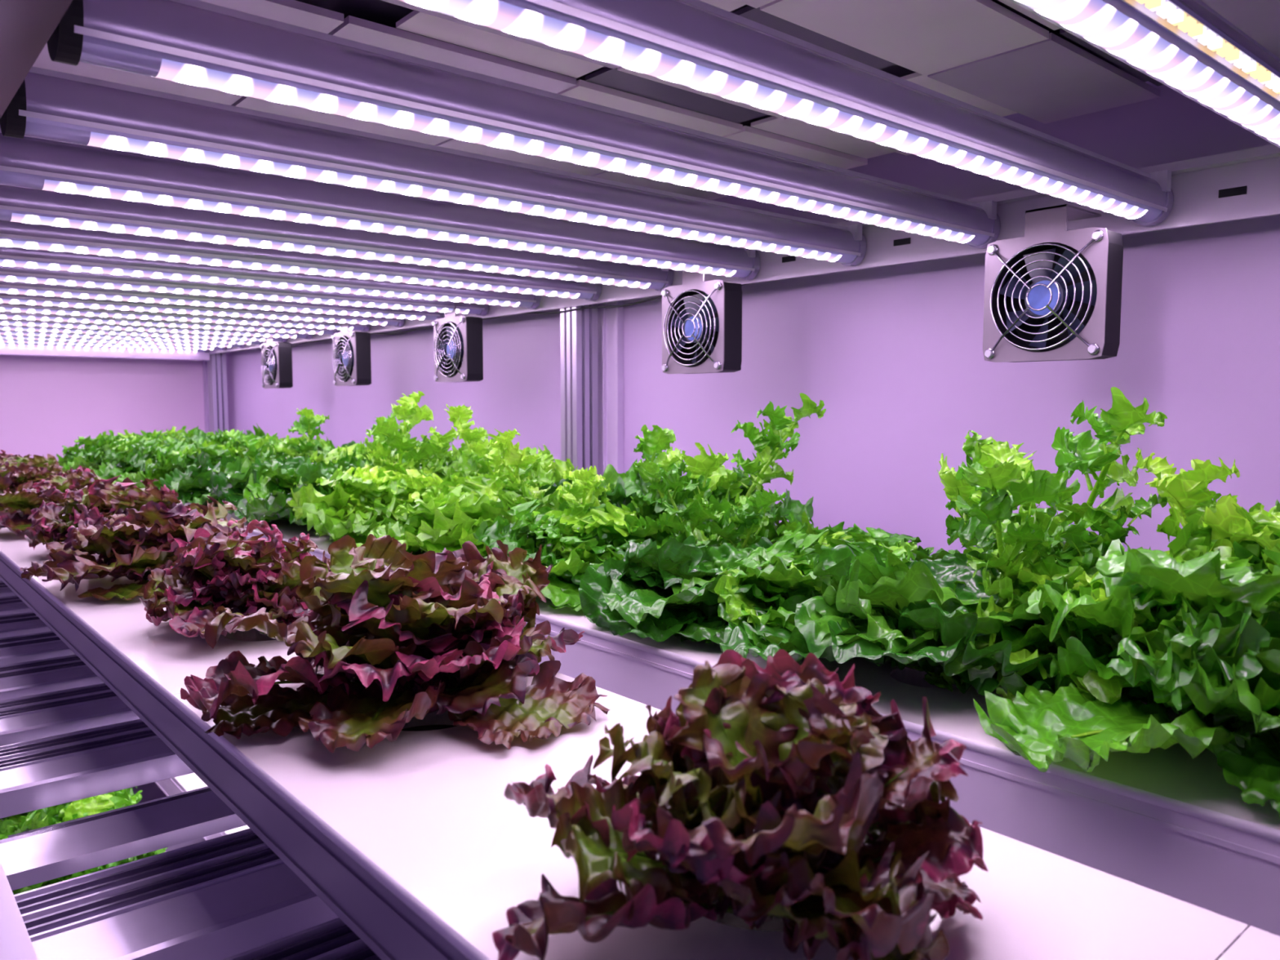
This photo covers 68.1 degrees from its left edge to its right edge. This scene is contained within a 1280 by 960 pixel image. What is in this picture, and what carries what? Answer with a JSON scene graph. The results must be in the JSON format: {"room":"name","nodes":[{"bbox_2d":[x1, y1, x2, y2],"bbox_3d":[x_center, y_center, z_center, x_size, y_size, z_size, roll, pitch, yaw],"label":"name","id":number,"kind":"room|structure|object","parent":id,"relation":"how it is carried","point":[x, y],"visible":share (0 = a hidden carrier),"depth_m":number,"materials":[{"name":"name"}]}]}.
{"room":"indoor vertical farm","nodes":[
{"label":"indoor vertical farm","id":0,"kind":"room"},
{"bbox_2d":[0,355,204,471],"bbox_3d":[-2.547,-0.053,2.549,2.645,2.300,0.080,-4,6,-40],"label":"wall","id":1,"kind":"structure","parent":0,"point":[47,402],"depth_m":3.11,"materials":[{"name":"paint"}]},
{"bbox_2d":[202,360,209,433],"bbox_3d":[-1.518,-0.117,3.355,0.030,2.296,0.030,-4,6,-40],"label":"trim","id":2,"kind":"structure","parent":1,"relation":"attached to","point":[204,362],"depth_m":3.33,"materials":[{"name":"white plastic"}]},
{"bbox_2d":[132,782,166,804],"bbox_3d":[-0.711,1.299,0.569,2.725,0.080,5.630,-4,6,-40],"label":"floor","id":3,"kind":"structure","parent":0,"point":[151,791],"depth_m":3.19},
{"bbox_2d":[0,0,1279,959],"bbox_3d":[-0.471,0.291,1.382,0.988,1.800,4.169,-4,6,-40],"label":"frame","id":4,"kind":"object","parent":3,"relation":"on","point":[1243,184],"visible":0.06,"depth_m":1.03,"materials":[{"name":"grey metal"}]},
{"bbox_2d":[0,342,209,352],"bbox_3d":[-1.748,-0.417,2.827,0.874,0.046,0.040,-4,6,-40],"label":"tube light","id":5,"kind":"object","parent":4,"relation":"attached to","point":[1,343],"visible":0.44,"depth_m":2.90,"materials":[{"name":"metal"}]},
{"bbox_2d":[8,786,208,837],"bbox_3d":[-0.214,0.305,1.089,0.874,0.046,0.040,-4,6,-40],"label":"tube light","id":6,"kind":"object","parent":4,"relation":"attached to","point":[206,787],"visible":0.02,"depth_m":0.86,"materials":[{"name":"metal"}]},
{"bbox_2d":[0,338,226,351],"bbox_3d":[-1.637,-0.407,2.697,0.874,0.046,0.040,-4,6,-40],"label":"tube light","id":7,"kind":"object","parent":4,"relation":"attached to","point":[12,340],"visible":0.34,"depth_m":2.76,"materials":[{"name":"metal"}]},
{"bbox_2d":[0,334,244,348],"bbox_3d":[-1.525,-0.397,2.567,0.874,0.046,0.040,-4,6,-40],"label":"tube light","id":8,"kind":"object","parent":4,"relation":"attached to","point":[2,336],"visible":0.38,"depth_m":2.62,"materials":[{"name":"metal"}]},
{"bbox_2d":[0,329,265,345],"bbox_3d":[-1.413,-0.386,2.437,0.874,0.046,0.040,-4,6,-40],"label":"tube light","id":9,"kind":"object","parent":4,"relation":"attached to","point":[2,331],"visible":0.3,"depth_m":2.48,"materials":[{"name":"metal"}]},
{"bbox_2d":[0,324,287,342],"bbox_3d":[-1.301,-0.376,2.307,0.874,0.046,0.040,-4,6,-40],"label":"tube light","id":10,"kind":"object","parent":4,"relation":"attached to","point":[14,327],"visible":0.33,"depth_m":2.34,"materials":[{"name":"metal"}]},
{"bbox_2d":[0,318,312,339],"bbox_3d":[-1.189,-0.365,2.176,0.874,0.046,0.040,-4,6,-40],"label":"tube light","id":11,"kind":"object","parent":4,"relation":"attached to","point":[2,321],"visible":0.39,"depth_m":2.20,"materials":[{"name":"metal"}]},
{"bbox_2d":[0,311,339,335],"bbox_3d":[-1.077,-0.355,2.046,0.874,0.046,0.040,-4,6,-40],"label":"tube light","id":12,"kind":"object","parent":4,"relation":"attached to","point":[11,315],"visible":0.34,"depth_m":2.06,"materials":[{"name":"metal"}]},
{"bbox_2d":[0,302,370,331],"bbox_3d":[-0.965,-0.345,1.916,0.874,0.046,0.040,-4,6,-40],"label":"tube light","id":13,"kind":"object","parent":4,"relation":"attached to","point":[5,307],"visible":0.48,"depth_m":1.92,"materials":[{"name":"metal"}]},
{"bbox_2d":[0,578,381,959],"bbox_3d":[-0.830,0.201,1.798,0.892,0.024,3.583,-4,6,-40],"label":"metal rack","id":14,"kind":"object","parent":4,"relation":"on","point":[66,736],"visible":0.02,"depth_m":0.72,"materials":[{"name":"metal"}]},
{"bbox_2d":[0,293,404,327],"bbox_3d":[-0.853,-0.334,1.786,0.874,0.046,0.040,-4,6,-40],"label":"tube light","id":15,"kind":"object","parent":4,"relation":"attached to","point":[7,298],"visible":0.44,"depth_m":1.78,"materials":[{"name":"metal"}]},
{"bbox_2d":[155,773,249,840],"bbox_3d":[-0.356,0.680,1.558,0.393,0.064,3.526,-4,6,-40],"label":"tray","id":16,"kind":"object","parent":4,"relation":"on","point":[175,785],"visible":0.02,"depth_m":1.94,"materials":[{"name":"white plastic"}]},
{"bbox_2d":[0,280,444,321],"bbox_3d":[-0.741,-0.324,1.656,0.874,0.046,0.040,-4,6,-40],"label":"tube light","id":17,"kind":"object","parent":4,"relation":"attached to","point":[6,286],"visible":0.39,"depth_m":1.63,"materials":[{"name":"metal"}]},
{"bbox_2d":[0,265,488,315],"bbox_3d":[-0.629,-0.314,1.526,0.874,0.046,0.040,-4,6,-40],"label":"tube light","id":18,"kind":"object","parent":4,"relation":"attached to","point":[10,273],"visible":0.49,"depth_m":1.49,"materials":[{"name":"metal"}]},
{"bbox_2d":[0,245,541,309],"bbox_3d":[-0.517,-0.303,1.395,0.874,0.046,0.040,-4,6,-40],"label":"tube light","id":19,"kind":"object","parent":4,"relation":"attached to","point":[9,256],"visible":0.66,"depth_m":1.34,"materials":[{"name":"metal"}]},
{"bbox_2d":[260,336,293,388],"bbox_3d":[-0.945,-0.315,2.505,0.083,0.145,0.120,-4,6,-40],"label":"fan","id":20,"kind":"object","parent":4,"relation":"attached to","point":[277,357],"visible":1,"depth_m":2.46,"materials":[{"name":"silver metal"}]},
{"bbox_2d":[0,220,601,301],"bbox_3d":[-0.405,-0.293,1.265,0.874,0.046,0.040,-4,6,-40],"label":"tube light","id":21,"kind":"object","parent":4,"relation":"attached to","point":[12,234],"visible":0.64,"depth_m":1.19,"materials":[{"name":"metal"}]},
{"bbox_2d":[0,184,673,291],"bbox_3d":[-0.293,-0.282,1.135,0.874,0.046,0.040,-4,6,-40],"label":"tube light","id":22,"kind":"object","parent":4,"relation":"attached to","point":[17,204],"visible":0.67,"depth_m":1.04,"materials":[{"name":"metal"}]},
{"bbox_2d":[331,322,371,386],"bbox_3d":[-0.639,-0.286,2.149,0.083,0.145,0.120,-4,6,-40],"label":"fan","id":23,"kind":"object","parent":4,"relation":"attached to","point":[352,364],"visible":0.99,"depth_m":2.11,"materials":[{"name":"silver metal"}]},
{"bbox_2d":[0,127,760,279],"bbox_3d":[-0.181,-0.272,1.005,0.874,0.046,0.040,-4,6,-40],"label":"tube light","id":24,"kind":"object","parent":4,"relation":"attached to","point":[28,162],"visible":0.94,"depth_m":0.89,"materials":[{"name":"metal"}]},
{"bbox_2d":[0,66,866,266],"bbox_3d":[-0.069,-0.262,0.875,0.874,0.046,0.040,-4,6,-40],"label":"tube light","id":25,"kind":"object","parent":4,"relation":"attached to","point":[50,104],"visible":0.87,"depth_m":0.74,"materials":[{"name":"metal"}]},
{"bbox_2d":[432,302,489,382],"bbox_3d":[-0.330,-0.258,1.790,0.083,0.145,0.120,-4,6,-40],"label":"fan","id":26,"kind":"object","parent":4,"relation":"attached to","point":[458,348],"visible":1,"depth_m":1.75,"materials":[{"name":"silver metal"}]},
{"bbox_2d":[236,284,746,351],"bbox_3d":[-0.558,-0.332,2.123,0.003,0.015,2.180,-4,6,-40],"label":"power cable","id":27,"kind":"object","parent":4,"relation":"attached to","point":[658,297],"visible":0.65,"depth_m":1.65,"materials":[{"name":"black rubber"}]},
{"bbox_2d":[47,0,1000,248],"bbox_3d":[0.043,-0.251,0.745,0.874,0.046,0.040,-4,6,-40],"label":"tube light","id":28,"kind":"object","parent":4,"relation":"attached to","point":[196,42],"visible":0.88,"depth_m":0.59,"materials":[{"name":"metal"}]},
{"bbox_2d":[0,511,1279,959],"bbox_3d":[-0.614,0.128,1.175,0.237,0.042,3.510,-4,6,-40],"label":"tray","id":29,"kind":"object","parent":4,"relation":"on","point":[415,842],"visible":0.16,"depth_m":0.45,"materials":[{"name":"white plastic"}]},
{"bbox_2d":[0,449,22,457],"bbox_3d":[-1.467,-0.021,2.149,0.218,0.095,0.239,4,6,44],"label":"leaf lettuce","id":30,"kind":"object","parent":29,"relation":"on","point":[3,454],"visible":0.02,"depth_m":2.15,"materials":[{"name":"plant"}]},
{"bbox_2d":[0,453,70,477],"bbox_3d":[-1.285,-0.004,1.930,0.241,0.096,0.255,-3,6,-37],"label":"leaf lettuce","id":31,"kind":"object","parent":29,"relation":"on","point":[15,464],"visible":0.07,"depth_m":1.94,"materials":[{"name":"purple plant"}]},
{"bbox_2d":[0,462,90,515],"bbox_3d":[-1.096,0.015,1.730,0.191,0.090,0.210,-4,6,-44],"label":"leaf lettuce","id":32,"kind":"object","parent":29,"relation":"on","point":[11,481],"visible":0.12,"depth_m":1.69,"materials":[{"name":"plant"}]},
{"bbox_2d":[0,467,137,536],"bbox_3d":[-0.891,0.031,1.495,0.236,0.095,0.234,1,5,6],"label":"leaf lettuce","id":33,"kind":"object","parent":29,"relation":"on","point":[25,498],"visible":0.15,"depth_m":1.44,"materials":[{"name":"purple plant"}]},
{"bbox_2d":[24,475,203,555],"bbox_3d":[-0.694,0.045,1.282,0.244,0.102,0.223,4,6,44],"label":"leaf lettuce","id":34,"kind":"object","parent":29,"relation":"on","point":[105,499],"visible":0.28,"depth_m":1.24,"materials":[{"name":"purple plant"}]},
{"bbox_2d":[20,495,270,600],"bbox_3d":[-0.535,0.066,1.056,0.246,0.096,0.250,0,5,0],"label":"leaf lettuce","id":35,"kind":"object","parent":29,"relation":"on","point":[132,545],"visible":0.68,"depth_m":1.00,"materials":[{"name":"plant"}]},
{"bbox_2d":[138,524,330,639],"bbox_3d":[-0.352,0.085,0.846,0.206,0.092,0.188,3,6,35],"label":"leaf lettuce","id":36,"kind":"object","parent":29,"relation":"on","point":[244,577],"visible":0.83,"depth_m":0.81,"materials":[{"name":"purple plant"}]},
{"bbox_2d":[180,533,610,752],"bbox_3d":[-0.140,0.094,0.644,0.258,0.106,0.272,1,5,18],"label":"leaf lettuce","id":37,"kind":"object","parent":29,"relation":"on","point":[390,635],"visible":1,"depth_m":0.59,"materials":[{"name":"purple plant"}]},
{"bbox_2d":[492,649,988,959],"bbox_3d":[0.039,0.121,0.368,0.185,0.095,0.168,0,5,-3],"label":"leaf lettuce","id":38,"kind":"object","parent":29,"relation":"on","point":[780,789],"visible":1,"depth_m":0.34,"materials":[{"name":"purple plant"}]},
{"bbox_2d":[32,0,1279,199],"bbox_3d":[-0.768,-0.452,1.718,0.930,0.028,3.655,-4,6,-40],"label":"ceiling","id":39,"kind":"structure","parent":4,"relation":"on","point":[1001,58],"depth_m":0.84,"materials":[{"name":"grey metal"}]},
{"bbox_2d":[661,270,742,373],"bbox_3d":[0.095,-0.218,1.296,0.083,0.145,0.120,-4,6,-40],"label":"fan","id":40,"kind":"object","parent":4,"relation":"attached to","point":[702,320],"visible":1,"depth_m":1.27,"materials":[{"name":"silver metal"}]},
{"bbox_2d":[128,488,1279,936],"bbox_3d":[-0.356,0.112,1.513,0.393,0.064,3.526,-4,6,-40],"label":"tray","id":41,"kind":"object","parent":4,"relation":"on","point":[1169,822],"visible":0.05,"depth_m":0.53,"materials":[{"name":"white plastic"}]},
{"bbox_2d":[56,429,143,472],"bbox_3d":[-1.506,-0.083,2.721,0.324,0.124,0.303,-1,5,-14],"label":"leaf lettuce","id":42,"kind":"object","parent":41,"relation":"on","point":[68,455],"visible":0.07,"depth_m":2.65,"materials":[{"name":"green plant"}]},
{"bbox_2d":[62,430,181,471],"bbox_3d":[-1.346,-0.069,2.535,0.312,0.129,0.293,1,5,9],"label":"leaf lettuce","id":43,"kind":"object","parent":41,"relation":"on","point":[93,460],"visible":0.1,"depth_m":2.48,"materials":[{"name":"green plant"}]},
{"bbox_2d":[90,436,191,479],"bbox_3d":[-1.215,-0.050,2.367,0.308,0.119,0.329,-4,6,-40],"label":"leaf lettuce","id":44,"kind":"object","parent":41,"relation":"on","point":[113,468],"visible":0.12,"depth_m":2.30,"materials":[{"name":"green plant"}]},
{"bbox_2d":[113,438,203,488],"bbox_3d":[-1.071,-0.039,2.204,0.287,0.122,0.299,-3,5,-31],"label":"leaf lettuce","id":45,"kind":"object","parent":41,"relation":"on","point":[138,461],"visible":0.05,"depth_m":2.15,"materials":[{"name":"green plant"}]},
{"bbox_2d":[152,426,213,443],"bbox_3d":[-1.344,-0.092,2.797,0.302,0.134,0.282,-2,5,-19],"label":"leaf lettuce","id":46,"kind":"object","parent":41,"relation":"on","point":[171,432],"visible":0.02,"depth_m":2.79,"materials":[{"name":"green plant"}]},
{"bbox_2d":[164,427,222,444],"bbox_3d":[-1.218,-0.081,2.653,0.277,0.134,0.296,-2,5,-23],"label":"leaf lettuce","id":47,"kind":"object","parent":41,"relation":"on","point":[187,438],"visible":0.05,"depth_m":2.62,"materials":[{"name":"green plant"}]},
{"bbox_2d":[128,436,275,490],"bbox_3d":[-0.929,-0.029,2.029,0.306,0.130,0.294,-1,5,-10],"label":"leaf lettuce","id":48,"kind":"object","parent":41,"relation":"on","point":[171,458],"visible":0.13,"depth_m":1.97,"materials":[{"name":"green plant"}]},
{"bbox_2d":[160,451,272,505],"bbox_3d":[-0.778,-0.006,1.872,0.272,0.108,0.275,2,5,22],"label":"lettuce","id":49,"kind":"object","parent":41,"relation":"on","point":[191,486],"visible":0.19,"depth_m":1.82,"materials":[{"name":"green plant"}]},
{"bbox_2d":[192,422,265,448],"bbox_3d":[-1.061,-0.075,2.474,0.310,0.150,0.268,2,5,23],"label":"leaf lettuce","id":50,"kind":"object","parent":41,"relation":"on","point":[198,433],"visible":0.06,"depth_m":2.43,"materials":[{"name":"green plant"}]},
{"bbox_2d":[217,429,299,455],"bbox_3d":[-0.934,-0.056,2.319,0.294,0.137,0.283,3,5,32],"label":"leaf lettuce","id":51,"kind":"object","parent":41,"relation":"on","point":[232,442],"visible":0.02,"depth_m":2.28,"materials":[{"name":"green plant"}]},
{"bbox_2d":[206,454,325,522],"bbox_3d":[-0.634,0.008,1.712,0.265,0.107,0.311,-3,6,-37],"label":"lettuce","id":52,"kind":"object","parent":41,"relation":"on","point":[229,486],"visible":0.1,"depth_m":1.65,"materials":[{"name":"green plant"}]},
{"bbox_2d":[222,407,329,465],"bbox_3d":[-0.740,-0.050,1.914,0.209,0.193,0.135,-1,5,-12],"label":"lettuce","id":53,"kind":"object","parent":41,"relation":"on","point":[251,446],"visible":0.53,"depth_m":1.94,"materials":[{"name":"green plant"}]},
{"bbox_2d":[262,432,335,457],"bbox_3d":[-0.764,-0.042,2.165,0.281,0.134,0.301,-2,5,-24],"label":"leaf lettuce","id":54,"kind":"object","parent":41,"relation":"on","point":[325,446],"visible":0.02,"depth_m":2.15,"materials":[{"name":"green plant"}]},
{"bbox_2d":[235,446,374,525],"bbox_3d":[-0.480,0.012,1.531,0.315,0.127,0.273,-1,5,-16],"label":"leaf lettuce","id":55,"kind":"object","parent":41,"relation":"on","point":[268,499],"visible":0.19,"depth_m":1.48,"materials":[{"name":"green plant"}]},
{"bbox_2d":[280,440,355,462],"bbox_3d":[-0.637,-0.020,1.980,0.264,0.120,0.267,-1,5,-18],"label":"lettuce","id":56,"kind":"object","parent":41,"relation":"on","point":[352,442],"visible":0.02,"depth_m":2.02,"materials":[{"name":"green plant"}]},
{"bbox_2d":[309,443,395,464],"bbox_3d":[-0.486,-0.013,1.812,0.296,0.131,0.273,-3,5,-34],"label":"leaf lettuce","id":57,"kind":"object","parent":41,"relation":"on","point":[338,453],"visible":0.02,"depth_m":1.77,"materials":[{"name":"green plant"}]},
{"bbox_2d":[287,457,466,543],"bbox_3d":[-0.356,0.030,1.374,0.270,0.116,0.305,2,5,24],"label":"leaf lettuce","id":58,"kind":"object","parent":41,"relation":"on","point":[373,495],"visible":0.48,"depth_m":1.31,"materials":[{"name":"green plant"}]},
{"bbox_2d":[351,412,429,461],"bbox_3d":[-0.484,-0.037,1.754,0.148,0.193,0.166,-4,6,-44],"label":"lettuce","id":59,"kind":"object","parent":41,"relation":"on","point":[360,450],"visible":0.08,"depth_m":1.70,"materials":[{"name":"green plant"}]},
{"bbox_2d":[363,391,469,471],"bbox_3d":[-0.369,-0.029,1.484,0.175,0.219,0.190,0,5,2],"label":"lettuce","id":60,"kind":"object","parent":41,"relation":"on","point":[382,453],"visible":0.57,"depth_m":1.44,"materials":[{"name":"green plant"}]},
{"bbox_2d":[395,435,468,468],"bbox_3d":[-0.349,-0.006,1.657,0.291,0.143,0.279,-3,6,-37],"label":"leaf lettuce","id":61,"kind":"object","parent":41,"relation":"on","point":[455,454],"visible":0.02,"depth_m":1.62,"materials":[{"name":"green plant"}]},
{"bbox_2d":[355,471,555,557],"bbox_3d":[-0.207,0.045,1.197,0.277,0.115,0.307,2,5,27],"label":"leaf lettuce","id":62,"kind":"object","parent":41,"relation":"on","point":[448,518],"visible":0.56,"depth_m":1.11,"materials":[{"name":"green plant"}]},
{"bbox_2d":[430,444,574,486],"bbox_3d":[-0.214,0.009,1.487,0.264,0.140,0.299,-1,5,-10],"label":"leaf lettuce","id":63,"kind":"object","parent":41,"relation":"on","point":[562,466],"visible":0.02,"depth_m":1.47,"materials":[{"name":"green plant"}]},
{"bbox_2d":[444,404,562,488],"bbox_3d":[-0.200,-0.008,1.347,0.160,0.200,0.173,-4,6,-40],"label":"lettuce","id":64,"kind":"object","parent":41,"relation":"on","point":[477,448],"visible":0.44,"depth_m":1.34,"materials":[{"name":"green plant"}]},
{"bbox_2d":[487,428,613,519],"bbox_3d":[-0.101,0.024,1.123,0.148,0.171,0.137,1,5,9],"label":"lettuce","id":65,"kind":"object","parent":41,"relation":"on","point":[585,491],"visible":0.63,"depth_m":1.10,"materials":[{"name":"green plant"}]},
{"bbox_2d":[519,463,635,509],"bbox_3d":[-0.059,0.036,1.311,0.296,0.114,0.252,0,5,-4],"label":"lettuce","id":66,"kind":"object","parent":41,"relation":"on","point":[617,496],"visible":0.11,"depth_m":1.27,"materials":[{"name":"green plant"}]},
{"bbox_2d":[472,497,684,611],"bbox_3d":[-0.067,0.066,1.042,0.292,0.098,0.304,-1,5,-15],"label":"leaf lettuce","id":67,"kind":"object","parent":41,"relation":"on","point":[597,536],"visible":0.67,"depth_m":0.99,"materials":[{"name":"green plant"}]},
{"bbox_2d":[578,532,831,644],"bbox_3d":[0.080,0.086,0.875,0.276,0.084,0.278,1,5,10],"label":"lettuce","id":68,"kind":"object","parent":41,"relation":"on","point":[655,593],"visible":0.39,"depth_m":0.81,"materials":[{"name":"green plant"}]},
{"bbox_2d":[600,451,817,544],"bbox_3d":[0.079,0.037,1.139,0.270,0.139,0.312,-4,6,-40],"label":"leaf lettuce","id":69,"kind":"object","parent":41,"relation":"on","point":[797,513],"visible":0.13,"depth_m":1.09,"materials":[{"name":"green plant"}]},
{"bbox_2d":[634,448,786,549],"bbox_3d":[0.087,0.045,0.964,0.167,0.155,0.108,3,6,37],"label":"lettuce","id":70,"kind":"object","parent":41,"relation":"on","point":[744,522],"visible":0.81,"depth_m":0.95,"materials":[{"name":"green plant"}]},
{"bbox_2d":[632,392,826,526],"bbox_3d":[0.096,0.005,1.103,0.183,0.212,0.163,-3,5,-31],"label":"lettuce","id":71,"kind":"object","parent":41,"relation":"on","point":[707,470],"visible":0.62,"depth_m":1.08,"materials":[{"name":"green plant"}]},
{"bbox_2d":[673,523,915,657],"bbox_3d":[0.171,0.088,0.798,0.279,0.090,0.246,-2,5,-19],"label":"leaf lettuce","id":72,"kind":"object","parent":41,"relation":"on","point":[740,591],"visible":0.27,"depth_m":0.76,"materials":[{"name":"green plant"}]},
{"bbox_2d":[771,521,960,561],"bbox_3d":[0.218,0.084,0.982,0.277,0.073,0.260,-4,6,-42],"label":"leaf lettuce","id":73,"kind":"object","parent":41,"relation":"on","point":[896,544],"visible":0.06,"depth_m":0.97,"materials":[{"name":"green plant"}]},
{"bbox_2d":[719,544,1147,702],"bbox_3d":[0.216,0.095,0.711,0.312,0.093,0.265,0,5,5],"label":"lettuce","id":74,"kind":"object","parent":41,"relation":"on","point":[938,627],"visible":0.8,"depth_m":0.64,"materials":[{"name":"green plant"}]},
{"bbox_2d":[923,549,1179,704],"bbox_3d":[0.321,0.100,0.639,0.208,0.095,0.236,-3,5,-31],"label":"leaf lettuce","id":75,"kind":"object","parent":41,"relation":"on","point":[1092,686],"visible":0.15,"depth_m":0.62,"materials":[{"name":"green plant"}]},
{"bbox_2d":[937,386,1167,560],"bbox_3d":[0.346,0.030,0.795,0.183,0.212,0.163,4,6,38],"label":"lettuce","id":76,"kind":"object","parent":41,"relation":"on","point":[1082,452],"visible":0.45,"depth_m":0.74,"materials":[{"name":"green plant"}]},
{"bbox_2d":[946,439,1167,598],"bbox_3d":[0.300,0.054,0.725,0.188,0.174,0.122,-2,5,-20],"label":"lettuce","id":77,"kind":"object","parent":41,"relation":"on","point":[999,468],"visible":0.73,"depth_m":0.68,"materials":[{"name":"green plant"}]},
{"bbox_2d":[973,511,1279,817],"bbox_3d":[0.372,0.085,0.558,0.330,0.137,0.308,2,5,23],"label":"leaf lettuce","id":78,"kind":"object","parent":41,"relation":"on","point":[1220,670],"visible":0.99,"depth_m":0.51,"materials":[{"name":"green plant"}]},
{"bbox_2d":[1134,448,1279,575],"bbox_3d":[0.430,0.042,0.603,0.190,0.219,0.175,0,5,0],"label":"lettuce","id":79,"kind":"object","parent":41,"relation":"on","point":[1187,494],"visible":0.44,"depth_m":0.63,"materials":[{"name":"green plant"}]},
{"bbox_2d":[1239,498,1279,558],"bbox_3d":[0.508,0.072,0.643,0.277,0.148,0.245,-4,6,-38],"label":"leaf lettuce","id":80,"kind":"object","parent":41,"relation":"on","point":[1255,548],"visible":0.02,"depth_m":0.61,"materials":[{"name":"green plant"}]},
{"bbox_2d":[400,0,1173,226],"bbox_3d":[0.154,-0.241,0.614,0.874,0.046,0.040,-4,6,-40],"label":"tube light","id":81,"kind":"object","parent":4,"relation":"attached to","point":[696,44],"visible":1,"depth_m":0.55,"materials":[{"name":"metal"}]},
{"bbox_2d":[982,204,1123,362],"bbox_3d":[0.411,-0.189,0.929,0.083,0.145,0.120,-4,6,-40],"label":"fan","id":82,"kind":"object","parent":4,"relation":"attached to","point":[1052,292],"visible":1,"depth_m":0.91,"materials":[{"name":"silver metal"}]},
{"bbox_2d":[1010,0,1279,147],"bbox_3d":[0.268,-0.230,0.482,0.874,0.046,0.046,-4,6,-40],"label":"tube light","id":83,"kind":"object","parent":4,"relation":"attached to","point":[1187,46],"visible":1,"depth_m":0.48,"materials":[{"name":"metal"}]},
{"bbox_3d":[-0.614,0.696,1.220,0.237,0.042,3.510,-4,6,-40],"label":"tray","id":84,"kind":"object","parent":4,"relation":"on","visible":0},
{"bbox_2d":[0,786,142,839],"bbox_3d":[-1.087,0.565,1.758,0.284,0.128,0.295,0,5,-2],"label":"leaf lettuce","id":85,"kind":"object","parent":84,"relation":"on","point":[10,825],"visible":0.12,"depth_m":1.66,"materials":[{"name":"green plant"}]},
{"bbox_2d":[13,788,167,894],"bbox_3d":[-0.922,0.582,1.536,0.294,0.131,0.315,-1,5,-7],"label":"leaf lettuce","id":86,"kind":"object","parent":84,"relation":"on","point":[94,805],"visible":0.12,"depth_m":1.55,"materials":[{"name":"green plant"}]},
{"bbox_2d":[226,80,1279,555],"bbox_3d":[0.293,0.044,1.333,0.080,2.300,5.630,-4,6,-40],"label":"wall","id":87,"kind":"structure","parent":0,"point":[893,355],"depth_m":1.19,"materials":[{"name":"paint"}]},
{"bbox_2d":[597,300,623,475],"bbox_3d":[-0.060,0.017,1.672,0.014,2.296,0.083,-4,6,-40],"label":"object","id":88,"kind":"structure","parent":87,"relation":"attached to","point":[610,320],"depth_m":1.64,"materials":[{"name":"white plastic"}]}
]}

